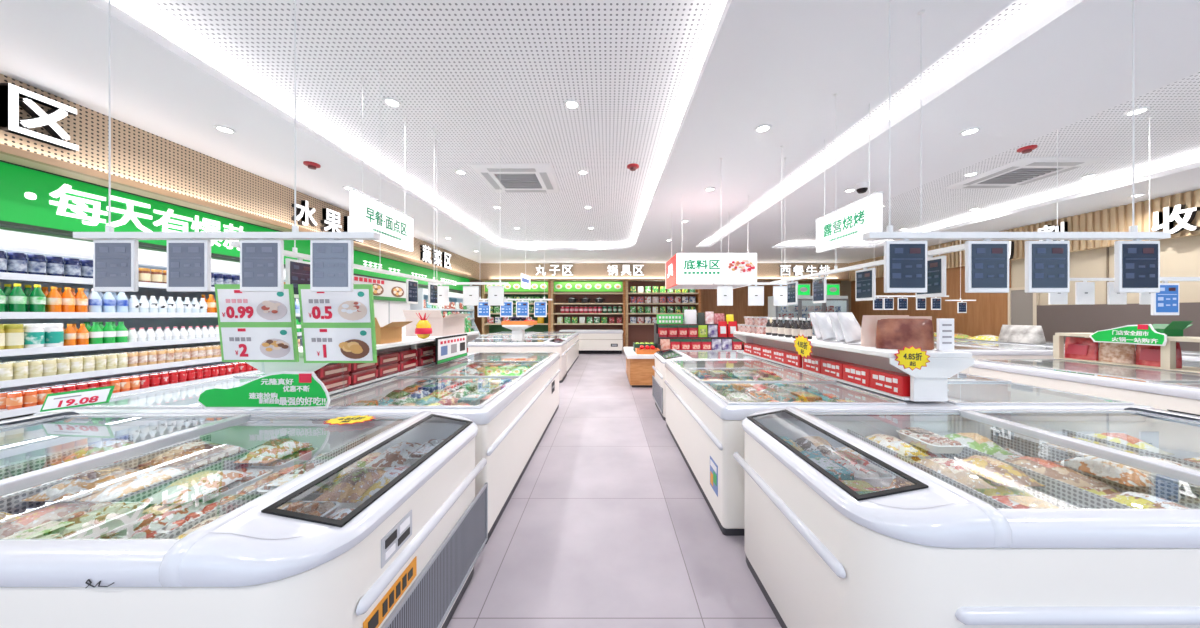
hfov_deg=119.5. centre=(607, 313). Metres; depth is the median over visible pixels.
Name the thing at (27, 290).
soda bottle
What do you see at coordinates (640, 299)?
pouch
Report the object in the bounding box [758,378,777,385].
carton
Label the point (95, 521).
food tray
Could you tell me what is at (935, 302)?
tablet
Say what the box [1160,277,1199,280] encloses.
rail
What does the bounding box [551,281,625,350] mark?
wall shelf unit
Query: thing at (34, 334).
jar
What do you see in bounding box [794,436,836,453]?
pouch
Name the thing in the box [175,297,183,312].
clear water bottle
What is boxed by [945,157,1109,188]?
air conditioner
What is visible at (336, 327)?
price board
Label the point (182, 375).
can
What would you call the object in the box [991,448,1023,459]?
bag
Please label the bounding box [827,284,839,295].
screen
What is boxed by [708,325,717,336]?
pouch
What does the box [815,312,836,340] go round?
bag
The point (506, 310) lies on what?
tablet
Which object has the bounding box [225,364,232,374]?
can
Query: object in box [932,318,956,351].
card stand
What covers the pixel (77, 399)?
price card
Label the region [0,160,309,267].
sign
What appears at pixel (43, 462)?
divider
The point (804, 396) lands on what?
pouch
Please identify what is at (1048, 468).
bag
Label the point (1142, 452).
divider
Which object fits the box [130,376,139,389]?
can
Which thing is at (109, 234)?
rail
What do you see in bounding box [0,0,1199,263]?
ceiling
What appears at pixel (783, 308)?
pouch
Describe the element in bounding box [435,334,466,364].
framed notice
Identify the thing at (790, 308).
pouch
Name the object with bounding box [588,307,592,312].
tin
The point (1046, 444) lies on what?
carton
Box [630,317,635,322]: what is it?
pouch
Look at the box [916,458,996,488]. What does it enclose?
bag
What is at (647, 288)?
pouch
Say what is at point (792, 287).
tablet
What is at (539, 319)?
tub
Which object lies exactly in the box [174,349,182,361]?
can
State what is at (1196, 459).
bag
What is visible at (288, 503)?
bag
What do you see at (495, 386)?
food tray
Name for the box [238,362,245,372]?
can
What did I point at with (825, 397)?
pouch
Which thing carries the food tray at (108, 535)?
in the freezer at (406, 555)
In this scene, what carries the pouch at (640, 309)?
on the wall shelf unit at (635, 332)
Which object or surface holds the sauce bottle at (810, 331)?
on the shelf at (930, 383)
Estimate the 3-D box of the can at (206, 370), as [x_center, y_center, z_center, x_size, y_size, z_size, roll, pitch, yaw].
[-4.860,0.713,4.238,0.070,0.133,0.070,0,0,-40]
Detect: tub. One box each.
[0,251,6,271]
[7,252,26,273]
[27,254,45,274]
[46,256,63,275]
[64,258,80,277]
[80,260,92,277]
[139,268,150,281]
[151,269,162,282]
[162,270,166,282]
[211,273,213,286]
[214,273,223,286]
[223,274,231,283]
[232,275,239,283]
[537,317,543,322]
[737,324,741,331]
[742,324,746,331]
[744,316,757,324]
[746,325,751,332]
[748,317,753,324]
[751,325,756,333]
[753,317,767,324]
[756,325,765,334]
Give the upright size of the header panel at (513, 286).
0.374 m
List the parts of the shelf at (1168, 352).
post, post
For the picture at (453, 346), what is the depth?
4.06 m
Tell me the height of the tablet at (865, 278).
0.262 m
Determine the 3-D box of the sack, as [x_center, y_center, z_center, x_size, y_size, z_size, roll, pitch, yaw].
[1.735,0.059,7.380,0.270,0.300,0.104,0,0,0]
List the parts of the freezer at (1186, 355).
lid frame, lid frame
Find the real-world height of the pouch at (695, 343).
0.250 m
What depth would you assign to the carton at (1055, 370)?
4.07 m
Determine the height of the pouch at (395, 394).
0.055 m
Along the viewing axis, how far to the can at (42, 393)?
2.99 m
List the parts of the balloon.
crown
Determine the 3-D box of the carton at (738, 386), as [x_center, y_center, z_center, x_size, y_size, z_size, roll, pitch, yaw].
[1.255,0.677,3.299,0.143,0.048,0.202,0,0,-1]
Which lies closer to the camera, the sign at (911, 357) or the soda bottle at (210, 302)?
the sign at (911, 357)
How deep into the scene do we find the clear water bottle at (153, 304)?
3.84 m
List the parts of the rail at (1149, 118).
rod, rod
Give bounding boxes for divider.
[0,435,132,479]
[0,435,210,514]
[108,435,288,532]
[155,435,365,538]
[847,429,1013,508]
[942,446,1134,508]
[991,429,1199,508]
[1062,429,1199,473]
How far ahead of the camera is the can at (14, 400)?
2.85 m
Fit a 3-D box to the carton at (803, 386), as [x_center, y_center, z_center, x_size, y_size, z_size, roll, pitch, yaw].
[1.804,0.680,3.295,0.143,0.048,0.202,0,0,2]
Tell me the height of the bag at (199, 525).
0.061 m
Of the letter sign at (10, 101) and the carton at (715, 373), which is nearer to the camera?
the letter sign at (10, 101)
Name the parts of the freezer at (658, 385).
grille frame, cap trim, glass lid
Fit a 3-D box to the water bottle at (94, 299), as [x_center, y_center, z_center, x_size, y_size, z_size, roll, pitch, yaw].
[-5.010,-0.126,3.413,0.086,0.240,0.086,0,0,-26]
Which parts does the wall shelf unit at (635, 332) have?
shelf, shelf, shelf, shelf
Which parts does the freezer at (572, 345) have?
lid frame, glass lid, glass lid, lid frame, glass lid, lid frame, lid frame, glass lid, glass lid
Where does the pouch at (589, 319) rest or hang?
on the wall shelf unit at (612, 299)
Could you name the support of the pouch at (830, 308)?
on the fridge at (843, 301)
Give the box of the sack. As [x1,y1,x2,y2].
[684,310,696,323]
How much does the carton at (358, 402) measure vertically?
0.048 m
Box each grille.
[495,174,541,187]
[978,168,1062,183]
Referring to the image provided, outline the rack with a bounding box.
[654,323,743,350]
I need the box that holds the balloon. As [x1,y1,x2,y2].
[415,313,431,338]
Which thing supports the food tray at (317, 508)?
in the freezer at (406, 555)
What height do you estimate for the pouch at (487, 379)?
0.055 m
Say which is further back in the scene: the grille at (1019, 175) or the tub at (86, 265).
the grille at (1019, 175)
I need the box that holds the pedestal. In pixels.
[502,325,533,340]
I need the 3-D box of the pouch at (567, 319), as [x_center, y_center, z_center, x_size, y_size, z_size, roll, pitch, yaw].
[-1.541,0.234,13.280,0.220,0.240,0.104,0,0,0]
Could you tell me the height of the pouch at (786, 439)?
0.061 m
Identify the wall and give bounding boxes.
[0,227,461,293]
[462,281,840,343]
[841,235,1199,311]
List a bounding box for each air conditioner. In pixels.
[469,164,560,192]
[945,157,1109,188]
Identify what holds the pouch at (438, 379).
in the freezer at (512, 423)
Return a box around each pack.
[314,363,350,379]
[321,374,350,391]
[349,358,377,372]
[349,368,377,385]
[376,352,399,366]
[376,363,399,377]
[390,349,417,361]
[398,358,417,371]
[409,346,434,356]
[417,354,434,366]
[954,333,970,338]
[967,335,998,340]
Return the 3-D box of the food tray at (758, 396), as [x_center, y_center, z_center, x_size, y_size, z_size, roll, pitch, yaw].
[1.249,0.679,2.853,0.153,0.051,0.212,0,0,2]
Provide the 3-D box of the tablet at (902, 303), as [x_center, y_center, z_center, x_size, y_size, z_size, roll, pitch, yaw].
[5.806,-0.213,6.900,0.190,0.262,0.024,0,0,0]
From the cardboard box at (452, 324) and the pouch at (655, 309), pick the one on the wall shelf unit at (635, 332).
the pouch at (655, 309)
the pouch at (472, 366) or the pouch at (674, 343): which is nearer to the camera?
the pouch at (472, 366)
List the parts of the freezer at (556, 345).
glass lid, glass lid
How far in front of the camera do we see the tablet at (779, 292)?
4.26 m
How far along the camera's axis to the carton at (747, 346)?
4.85 m
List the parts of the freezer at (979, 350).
glass lid, glass lid, lid frame, lid frame, glass lid, lid frame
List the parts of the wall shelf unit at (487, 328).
shelf, shelf, panel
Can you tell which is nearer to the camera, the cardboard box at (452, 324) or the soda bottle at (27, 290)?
the soda bottle at (27, 290)
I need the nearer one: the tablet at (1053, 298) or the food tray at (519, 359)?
the tablet at (1053, 298)
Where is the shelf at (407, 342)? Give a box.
[246,332,478,394]
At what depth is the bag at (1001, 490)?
1.50 m
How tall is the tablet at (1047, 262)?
0.262 m
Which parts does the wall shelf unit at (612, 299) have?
shelf, shelf, shelf, shelf, panel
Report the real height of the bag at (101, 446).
0.070 m
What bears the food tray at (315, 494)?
in the freezer at (406, 555)
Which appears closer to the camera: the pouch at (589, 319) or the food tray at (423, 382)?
the food tray at (423, 382)
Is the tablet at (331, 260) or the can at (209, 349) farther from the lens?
the can at (209, 349)
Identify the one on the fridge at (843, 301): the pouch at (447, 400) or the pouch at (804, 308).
the pouch at (804, 308)
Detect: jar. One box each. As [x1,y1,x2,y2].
[0,324,4,349]
[4,324,23,348]
[23,324,44,347]
[44,323,63,346]
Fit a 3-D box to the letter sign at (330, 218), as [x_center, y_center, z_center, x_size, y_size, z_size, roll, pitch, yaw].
[-4.765,-1.580,6.030,0.070,0.400,1.459,0,0,0]
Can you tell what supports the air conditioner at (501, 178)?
attached to the ceiling
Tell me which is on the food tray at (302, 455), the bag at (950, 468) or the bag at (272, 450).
the bag at (272, 450)
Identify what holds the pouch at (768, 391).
in the freezer at (705, 426)
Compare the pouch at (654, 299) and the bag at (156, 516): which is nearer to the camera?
the bag at (156, 516)
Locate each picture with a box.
[256,300,286,319]
[260,339,289,357]
[338,301,366,320]
[339,339,368,358]
[373,284,383,294]
[391,287,403,296]
[441,345,447,355]
[451,344,456,352]
[460,342,464,350]
[728,259,754,277]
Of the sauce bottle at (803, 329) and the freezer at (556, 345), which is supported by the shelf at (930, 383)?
the sauce bottle at (803, 329)
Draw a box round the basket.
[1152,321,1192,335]
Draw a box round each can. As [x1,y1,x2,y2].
[0,363,12,380]
[0,392,11,408]
[6,392,22,409]
[12,361,27,379]
[22,390,37,407]
[28,360,42,377]
[37,388,50,404]
[42,359,56,375]
[51,387,63,393]
[56,358,69,374]
[64,385,76,391]
[69,357,82,372]
[76,383,87,389]
[82,356,94,371]
[87,382,98,388]
[94,355,105,370]
[98,380,109,386]
[105,354,116,368]
[109,379,119,392]
[117,353,127,367]
[119,378,129,391]
[127,352,137,366]
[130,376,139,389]
[137,352,146,365]
[139,375,149,388]
[147,351,156,364]
[149,374,159,386]
[156,350,165,363]
[159,373,168,385]
[165,349,173,362]
[169,371,177,383]
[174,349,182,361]
[178,370,186,382]
[182,348,190,360]
[186,369,194,380]
[190,347,197,359]
[195,368,202,379]
[198,347,205,358]
[203,367,210,378]
[205,346,212,357]
[210,366,217,376]
[212,346,219,356]
[218,365,224,375]
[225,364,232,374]
[232,363,238,373]
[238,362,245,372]
[245,362,251,371]
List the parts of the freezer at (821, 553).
lid frame, cap trim, rail, lid frame, cap trim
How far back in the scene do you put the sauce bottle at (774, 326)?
4.00 m
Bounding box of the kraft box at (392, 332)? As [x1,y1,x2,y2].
[375,317,412,343]
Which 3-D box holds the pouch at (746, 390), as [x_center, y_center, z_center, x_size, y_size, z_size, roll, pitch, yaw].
[1.250,0.670,3.070,0.143,0.055,0.193,0,0,1]
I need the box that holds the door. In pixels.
[1011,290,1032,324]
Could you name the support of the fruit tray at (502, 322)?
on the pedestal
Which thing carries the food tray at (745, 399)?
in the freezer at (705, 426)
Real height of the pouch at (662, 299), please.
0.240 m
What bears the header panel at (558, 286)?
attached to the wall shelf unit at (612, 299)
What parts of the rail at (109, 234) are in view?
rod, rod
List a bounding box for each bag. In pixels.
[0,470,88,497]
[0,502,102,538]
[0,512,25,524]
[21,466,143,500]
[50,439,135,464]
[78,467,188,501]
[92,454,143,469]
[110,500,210,538]
[138,441,234,465]
[139,470,250,503]
[174,514,224,538]
[233,438,311,462]
[278,502,292,508]
[305,452,328,463]
[313,468,385,502]
[327,508,354,519]
[348,452,384,469]
[355,465,409,500]
[365,442,422,466]
[465,318,470,331]
[809,313,821,339]
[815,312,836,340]
[828,312,845,341]
[835,447,867,460]
[837,312,860,343]
[861,315,908,346]
[866,434,928,455]
[875,316,933,349]
[875,476,914,489]
[906,445,946,460]
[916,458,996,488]
[943,433,1016,454]
[956,455,1044,486]
[974,473,1033,496]
[989,494,1059,508]
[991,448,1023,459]
[1005,456,1106,486]
[1054,456,1154,485]
[1064,337,1098,360]
[1073,433,1174,454]
[1078,476,1120,495]
[1099,342,1135,363]
[1103,491,1190,508]
[1135,342,1181,367]
[1137,456,1199,487]
[1146,474,1199,491]
[1183,457,1199,463]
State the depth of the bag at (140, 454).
1.79 m
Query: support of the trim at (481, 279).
attached to the wall at (740, 308)
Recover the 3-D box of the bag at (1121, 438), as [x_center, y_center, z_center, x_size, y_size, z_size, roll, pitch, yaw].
[2.746,0.673,1.876,0.180,0.066,0.250,0,0,-1]
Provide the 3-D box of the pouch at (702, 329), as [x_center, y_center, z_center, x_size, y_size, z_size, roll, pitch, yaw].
[1.937,0.349,7.149,0.190,0.240,0.086,0,0,0]
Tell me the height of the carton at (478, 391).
0.048 m
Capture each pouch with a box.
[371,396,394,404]
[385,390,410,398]
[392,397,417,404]
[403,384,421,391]
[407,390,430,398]
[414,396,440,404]
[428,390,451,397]
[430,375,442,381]
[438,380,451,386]
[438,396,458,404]
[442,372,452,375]
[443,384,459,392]
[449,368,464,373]
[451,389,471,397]
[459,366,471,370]
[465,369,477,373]
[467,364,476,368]
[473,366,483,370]
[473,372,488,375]
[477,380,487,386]
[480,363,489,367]
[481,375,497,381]
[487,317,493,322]
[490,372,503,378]
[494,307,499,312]
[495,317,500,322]
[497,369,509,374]
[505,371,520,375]
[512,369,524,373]
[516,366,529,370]
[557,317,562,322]
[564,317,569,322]
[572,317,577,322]
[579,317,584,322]
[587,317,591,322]
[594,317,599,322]
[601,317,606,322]
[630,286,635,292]
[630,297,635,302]
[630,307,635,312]
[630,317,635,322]
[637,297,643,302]
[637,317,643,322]
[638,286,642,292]
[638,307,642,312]
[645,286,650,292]
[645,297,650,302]
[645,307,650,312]
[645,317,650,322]
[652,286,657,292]
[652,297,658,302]
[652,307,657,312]
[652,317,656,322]
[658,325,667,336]
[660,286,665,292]
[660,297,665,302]
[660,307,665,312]
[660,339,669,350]
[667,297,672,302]
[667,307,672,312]
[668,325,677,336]
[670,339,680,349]
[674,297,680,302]
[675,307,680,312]
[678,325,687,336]
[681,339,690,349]
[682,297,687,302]
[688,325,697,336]
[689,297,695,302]
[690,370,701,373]
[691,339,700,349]
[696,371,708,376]
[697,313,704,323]
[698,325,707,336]
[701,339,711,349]
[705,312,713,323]
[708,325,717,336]
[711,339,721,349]
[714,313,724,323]
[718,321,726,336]
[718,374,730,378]
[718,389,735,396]
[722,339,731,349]
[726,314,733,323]
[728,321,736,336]
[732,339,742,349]
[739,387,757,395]
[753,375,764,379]
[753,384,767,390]
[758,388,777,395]
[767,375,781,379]
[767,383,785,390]
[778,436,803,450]
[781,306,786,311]
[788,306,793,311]
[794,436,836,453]
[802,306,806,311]
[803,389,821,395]
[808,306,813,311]
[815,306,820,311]
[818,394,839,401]
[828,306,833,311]
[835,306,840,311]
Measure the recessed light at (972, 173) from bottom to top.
0.016 m
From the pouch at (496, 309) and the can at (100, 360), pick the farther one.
the pouch at (496, 309)
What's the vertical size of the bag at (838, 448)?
0.070 m
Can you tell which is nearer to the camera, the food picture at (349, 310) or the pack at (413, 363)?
the food picture at (349, 310)
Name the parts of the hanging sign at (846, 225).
rod, trim, panel, rod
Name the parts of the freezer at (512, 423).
lid frame, lid frame, lid frame, lid frame, lid frame, glass lid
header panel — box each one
[485,282,547,291]
[554,282,622,291]
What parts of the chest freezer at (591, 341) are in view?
lid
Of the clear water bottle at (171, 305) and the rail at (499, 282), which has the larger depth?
the rail at (499, 282)
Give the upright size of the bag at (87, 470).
0.061 m
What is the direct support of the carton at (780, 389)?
in the freezer at (705, 426)
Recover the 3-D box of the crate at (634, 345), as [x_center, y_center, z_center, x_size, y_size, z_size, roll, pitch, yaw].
[0.755,0.685,7.250,0.440,0.160,0.340,0,0,0]
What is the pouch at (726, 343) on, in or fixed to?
on the rack
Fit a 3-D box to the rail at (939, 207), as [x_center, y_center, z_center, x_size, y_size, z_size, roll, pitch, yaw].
[5.895,-1.218,6.900,1.617,1.763,0.044,0,0,0]
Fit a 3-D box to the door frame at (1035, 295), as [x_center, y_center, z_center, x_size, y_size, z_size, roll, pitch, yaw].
[9.110,0.405,7.685,0.060,1.990,0.530,0,0,0]
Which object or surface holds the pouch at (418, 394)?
in the freezer at (512, 423)
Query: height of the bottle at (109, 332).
0.220 m
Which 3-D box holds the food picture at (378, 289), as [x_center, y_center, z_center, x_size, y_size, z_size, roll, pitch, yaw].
[-5.131,-0.540,7.750,0.008,0.260,0.520,0,0,0]
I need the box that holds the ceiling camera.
[854,182,868,193]
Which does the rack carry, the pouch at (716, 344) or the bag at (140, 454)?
the pouch at (716, 344)
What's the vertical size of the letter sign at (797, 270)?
0.400 m
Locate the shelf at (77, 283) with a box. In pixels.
[0,279,214,291]
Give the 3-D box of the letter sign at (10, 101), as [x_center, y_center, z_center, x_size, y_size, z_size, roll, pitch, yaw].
[-4.765,-1.640,2.945,0.070,0.368,0.368,0,0,0]
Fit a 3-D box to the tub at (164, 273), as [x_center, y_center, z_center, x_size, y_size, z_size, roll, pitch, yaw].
[-5.030,-0.413,4.002,0.086,0.164,0.086,0,0,-5]
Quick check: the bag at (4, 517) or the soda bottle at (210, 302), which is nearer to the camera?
the bag at (4, 517)
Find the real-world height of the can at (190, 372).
0.133 m
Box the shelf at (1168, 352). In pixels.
[1053,333,1199,372]
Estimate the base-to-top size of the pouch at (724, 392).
0.051 m
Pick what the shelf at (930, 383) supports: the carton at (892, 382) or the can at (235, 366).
the carton at (892, 382)
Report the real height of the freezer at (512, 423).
0.836 m
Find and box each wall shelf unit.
[482,281,550,333]
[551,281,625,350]
[626,281,700,346]
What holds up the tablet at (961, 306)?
hanging from the rail at (960, 226)
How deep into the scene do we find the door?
7.70 m
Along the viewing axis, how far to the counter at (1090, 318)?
6.37 m
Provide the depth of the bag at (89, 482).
1.39 m
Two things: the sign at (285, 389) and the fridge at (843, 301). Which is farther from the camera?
the fridge at (843, 301)
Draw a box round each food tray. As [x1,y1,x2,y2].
[3,502,148,538]
[94,533,127,538]
[157,491,249,534]
[195,468,273,502]
[236,464,303,493]
[246,445,317,473]
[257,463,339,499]
[282,501,339,517]
[296,467,360,500]
[406,439,444,464]
[414,379,436,385]
[480,383,502,391]
[514,358,526,360]
[736,398,757,401]
[741,371,759,375]
[748,392,774,401]
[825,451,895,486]
[896,427,965,453]
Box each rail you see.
[73,0,379,239]
[231,69,445,283]
[428,140,508,284]
[479,193,552,299]
[712,158,788,284]
[770,9,964,283]
[863,0,1170,239]
[876,207,948,296]
[945,226,975,300]
[1057,117,1152,280]
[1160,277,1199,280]
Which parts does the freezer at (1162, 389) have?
lid frame, glass lid, lid frame, glass lid, glass lid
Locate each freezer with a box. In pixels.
[0,411,487,627]
[34,352,560,543]
[468,338,567,382]
[476,332,578,372]
[559,329,622,353]
[652,349,766,420]
[664,360,1152,535]
[733,407,1199,627]
[813,335,1064,373]
[934,337,1199,360]
[969,359,1199,414]
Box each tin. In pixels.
[560,307,564,312]
[574,307,578,312]
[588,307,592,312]
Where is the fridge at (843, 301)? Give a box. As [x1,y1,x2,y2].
[768,296,848,334]
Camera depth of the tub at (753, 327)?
4.45 m
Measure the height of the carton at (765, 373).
0.048 m
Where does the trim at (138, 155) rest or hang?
attached to the wall at (2, 228)
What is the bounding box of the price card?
[40,386,114,411]
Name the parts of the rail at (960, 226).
rod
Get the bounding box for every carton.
[75,467,184,501]
[155,447,240,470]
[348,401,377,404]
[418,383,444,392]
[443,374,463,380]
[450,378,472,385]
[458,394,484,404]
[459,382,481,391]
[470,389,492,395]
[478,368,494,374]
[480,394,493,403]
[488,379,507,384]
[490,363,505,367]
[499,365,514,370]
[500,382,510,389]
[502,358,514,360]
[519,363,532,367]
[704,377,721,385]
[710,370,727,376]
[711,383,732,389]
[722,378,738,383]
[727,392,751,401]
[730,383,752,390]
[732,373,752,379]
[744,343,759,353]
[752,345,769,356]
[757,370,775,376]
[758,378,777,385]
[762,347,779,359]
[771,392,799,401]
[773,349,794,363]
[778,387,805,392]
[785,352,801,367]
[787,383,812,389]
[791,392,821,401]
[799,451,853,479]
[803,355,829,373]
[821,359,853,379]
[831,399,854,401]
[840,480,879,494]
[843,364,878,386]
[870,369,909,396]
[1041,443,1091,456]
[1055,370,1093,374]
[1098,375,1145,381]
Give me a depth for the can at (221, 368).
4.38 m
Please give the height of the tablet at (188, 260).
0.262 m
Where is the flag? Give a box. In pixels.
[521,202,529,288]
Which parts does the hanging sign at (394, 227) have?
rod, trim, panel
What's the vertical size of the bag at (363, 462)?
0.061 m
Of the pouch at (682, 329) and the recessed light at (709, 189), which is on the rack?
the pouch at (682, 329)
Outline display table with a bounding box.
[623,347,654,386]
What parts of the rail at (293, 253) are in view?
rod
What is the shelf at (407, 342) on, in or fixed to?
on the freezer at (512, 423)
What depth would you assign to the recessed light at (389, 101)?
3.47 m
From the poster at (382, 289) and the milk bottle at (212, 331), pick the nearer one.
the milk bottle at (212, 331)
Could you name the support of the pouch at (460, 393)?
in the freezer at (512, 423)
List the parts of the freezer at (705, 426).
lid frame, lid frame, lid frame, lid frame, lid frame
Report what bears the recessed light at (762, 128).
in the ceiling
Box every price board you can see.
[214,284,298,361]
[298,284,376,362]
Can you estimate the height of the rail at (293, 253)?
1.743 m
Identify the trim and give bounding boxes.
[0,74,480,280]
[480,263,847,278]
[481,279,849,280]
[849,189,1199,280]
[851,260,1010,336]
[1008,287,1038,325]
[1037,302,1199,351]
[1106,247,1108,303]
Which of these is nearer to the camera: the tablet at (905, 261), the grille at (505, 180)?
the tablet at (905, 261)
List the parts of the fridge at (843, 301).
door, door, door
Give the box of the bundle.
[998,325,1045,343]
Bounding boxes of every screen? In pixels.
[798,284,809,295]
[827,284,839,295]
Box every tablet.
[93,239,138,291]
[167,239,210,291]
[240,239,283,291]
[285,258,309,297]
[310,239,353,291]
[406,278,417,303]
[428,282,437,304]
[433,285,448,305]
[463,285,478,305]
[478,300,489,316]
[488,285,503,305]
[500,300,512,316]
[516,300,528,316]
[534,300,546,316]
[717,285,732,305]
[748,285,763,305]
[773,285,788,305]
[787,280,797,304]
[813,276,826,302]
[856,267,875,300]
[873,297,882,309]
[883,297,893,309]
[884,239,926,292]
[897,297,907,309]
[915,255,945,297]
[916,298,925,309]
[931,297,940,309]
[957,301,966,312]
[965,239,1008,292]
[1025,239,1069,292]
[1048,293,1067,303]
[1075,281,1094,303]
[1107,282,1126,303]
[1114,239,1159,292]
[1139,293,1150,303]
[1151,281,1178,314]
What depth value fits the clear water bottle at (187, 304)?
4.15 m
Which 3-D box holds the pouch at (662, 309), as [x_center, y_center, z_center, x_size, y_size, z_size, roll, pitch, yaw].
[2.080,-0.160,13.280,0.220,0.240,0.104,0,0,0]
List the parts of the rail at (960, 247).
rod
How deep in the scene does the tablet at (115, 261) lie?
1.61 m
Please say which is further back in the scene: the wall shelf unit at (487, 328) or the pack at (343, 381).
the wall shelf unit at (487, 328)
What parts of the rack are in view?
panel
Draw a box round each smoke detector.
[303,161,320,169]
[627,163,638,170]
[1017,145,1037,153]
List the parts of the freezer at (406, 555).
cap trim, lid frame, rail, lid frame, cap trim, grille frame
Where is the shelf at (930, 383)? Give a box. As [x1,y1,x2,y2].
[733,331,974,401]
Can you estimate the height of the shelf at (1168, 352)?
0.327 m
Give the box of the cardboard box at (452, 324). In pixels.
[402,310,470,335]
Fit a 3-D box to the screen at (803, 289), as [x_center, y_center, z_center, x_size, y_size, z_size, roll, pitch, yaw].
[7.206,-0.890,12.919,0.516,0.460,0.061,0,0,0]
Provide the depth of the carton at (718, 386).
3.20 m
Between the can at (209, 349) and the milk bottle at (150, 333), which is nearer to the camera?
the milk bottle at (150, 333)
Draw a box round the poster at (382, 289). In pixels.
[354,275,405,301]
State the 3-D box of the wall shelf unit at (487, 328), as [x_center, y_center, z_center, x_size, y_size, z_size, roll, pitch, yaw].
[-3.442,0.070,13.420,2.576,2.660,0.600,0,0,0]
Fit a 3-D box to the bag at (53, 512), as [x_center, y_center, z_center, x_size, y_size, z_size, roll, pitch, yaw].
[-2.116,0.753,1.316,0.190,0.061,0.250,0,0,0]
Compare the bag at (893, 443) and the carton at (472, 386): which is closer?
the bag at (893, 443)
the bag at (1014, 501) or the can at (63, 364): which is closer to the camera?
the bag at (1014, 501)
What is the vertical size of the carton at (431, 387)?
0.048 m
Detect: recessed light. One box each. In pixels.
[213,125,235,133]
[343,186,354,189]
[382,97,400,107]
[455,170,466,174]
[564,99,579,109]
[578,170,587,174]
[705,187,715,191]
[755,124,771,132]
[844,188,854,192]
[959,127,980,135]
[963,172,978,176]
[1080,174,1097,178]
[1123,106,1150,115]
[1128,193,1145,196]
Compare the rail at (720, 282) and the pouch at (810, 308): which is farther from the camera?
the pouch at (810, 308)
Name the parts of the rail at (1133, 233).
rod, rod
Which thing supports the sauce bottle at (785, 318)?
on the shelf at (930, 383)
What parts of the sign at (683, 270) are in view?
rod, red panel, panel, panel, rod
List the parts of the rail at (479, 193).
rod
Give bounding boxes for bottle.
[0,288,5,311]
[3,284,11,311]
[8,284,26,311]
[23,285,31,311]
[29,285,45,311]
[41,287,48,295]
[46,287,61,311]
[61,287,74,311]
[64,324,75,345]
[72,324,77,343]
[75,288,87,311]
[76,324,88,344]
[83,289,89,296]
[84,322,90,329]
[88,289,101,311]
[88,322,102,343]
[102,292,115,311]
[102,322,115,343]
[115,292,127,311]
[115,322,127,342]
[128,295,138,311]
[128,328,136,341]
[137,328,146,341]
[138,296,148,311]
[146,328,154,340]
[148,296,157,311]
[155,327,163,339]
[157,296,166,311]
[163,327,171,339]
[167,297,175,312]
[172,327,179,338]
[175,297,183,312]
[180,327,187,338]
[183,297,191,312]
[187,326,194,338]
[191,298,199,312]
[194,326,201,337]
[199,298,206,312]
[202,326,208,337]
[206,294,214,312]
[208,326,215,336]
[215,326,219,336]
[295,299,299,312]
[296,319,300,331]
[766,317,771,334]
[772,317,777,335]
[778,317,783,336]
[784,317,786,335]
[785,318,791,337]
[792,318,798,338]
[798,318,801,334]
[800,318,807,337]
[807,318,812,338]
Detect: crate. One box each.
[633,343,655,351]
[635,348,659,353]
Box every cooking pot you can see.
[566,297,577,302]
[580,297,590,302]
[593,297,604,302]
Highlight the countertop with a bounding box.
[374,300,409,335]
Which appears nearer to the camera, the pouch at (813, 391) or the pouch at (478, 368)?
the pouch at (813, 391)
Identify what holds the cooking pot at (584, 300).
on the wall shelf unit at (612, 299)
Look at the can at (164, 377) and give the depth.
3.81 m
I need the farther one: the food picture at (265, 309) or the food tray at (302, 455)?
the food picture at (265, 309)
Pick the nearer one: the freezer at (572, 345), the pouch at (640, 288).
the freezer at (572, 345)
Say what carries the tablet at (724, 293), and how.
hanging from the rail at (720, 282)
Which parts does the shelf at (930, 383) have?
panel, panel, panel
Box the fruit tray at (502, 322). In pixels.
[501,321,536,324]
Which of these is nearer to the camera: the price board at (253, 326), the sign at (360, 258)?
the price board at (253, 326)
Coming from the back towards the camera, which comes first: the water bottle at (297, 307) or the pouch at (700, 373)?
the water bottle at (297, 307)
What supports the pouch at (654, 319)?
on the wall shelf unit at (635, 332)
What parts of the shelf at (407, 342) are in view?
panel, post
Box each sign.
[0,83,78,150]
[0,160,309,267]
[197,371,330,408]
[291,200,362,242]
[323,415,375,424]
[349,76,413,250]
[354,250,469,291]
[420,245,450,268]
[535,265,572,275]
[607,265,643,275]
[657,314,682,323]
[665,212,756,288]
[779,265,829,275]
[794,334,812,357]
[815,103,882,251]
[894,346,929,370]
[1009,222,1067,259]
[1089,324,1166,345]
[1152,204,1199,233]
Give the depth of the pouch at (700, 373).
3.92 m
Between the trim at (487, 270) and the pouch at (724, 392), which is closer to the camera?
the pouch at (724, 392)
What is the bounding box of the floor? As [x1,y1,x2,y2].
[447,350,781,627]
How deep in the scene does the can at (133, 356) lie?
3.62 m
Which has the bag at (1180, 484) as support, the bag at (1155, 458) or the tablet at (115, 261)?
the bag at (1155, 458)
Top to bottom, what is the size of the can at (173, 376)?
0.133 m

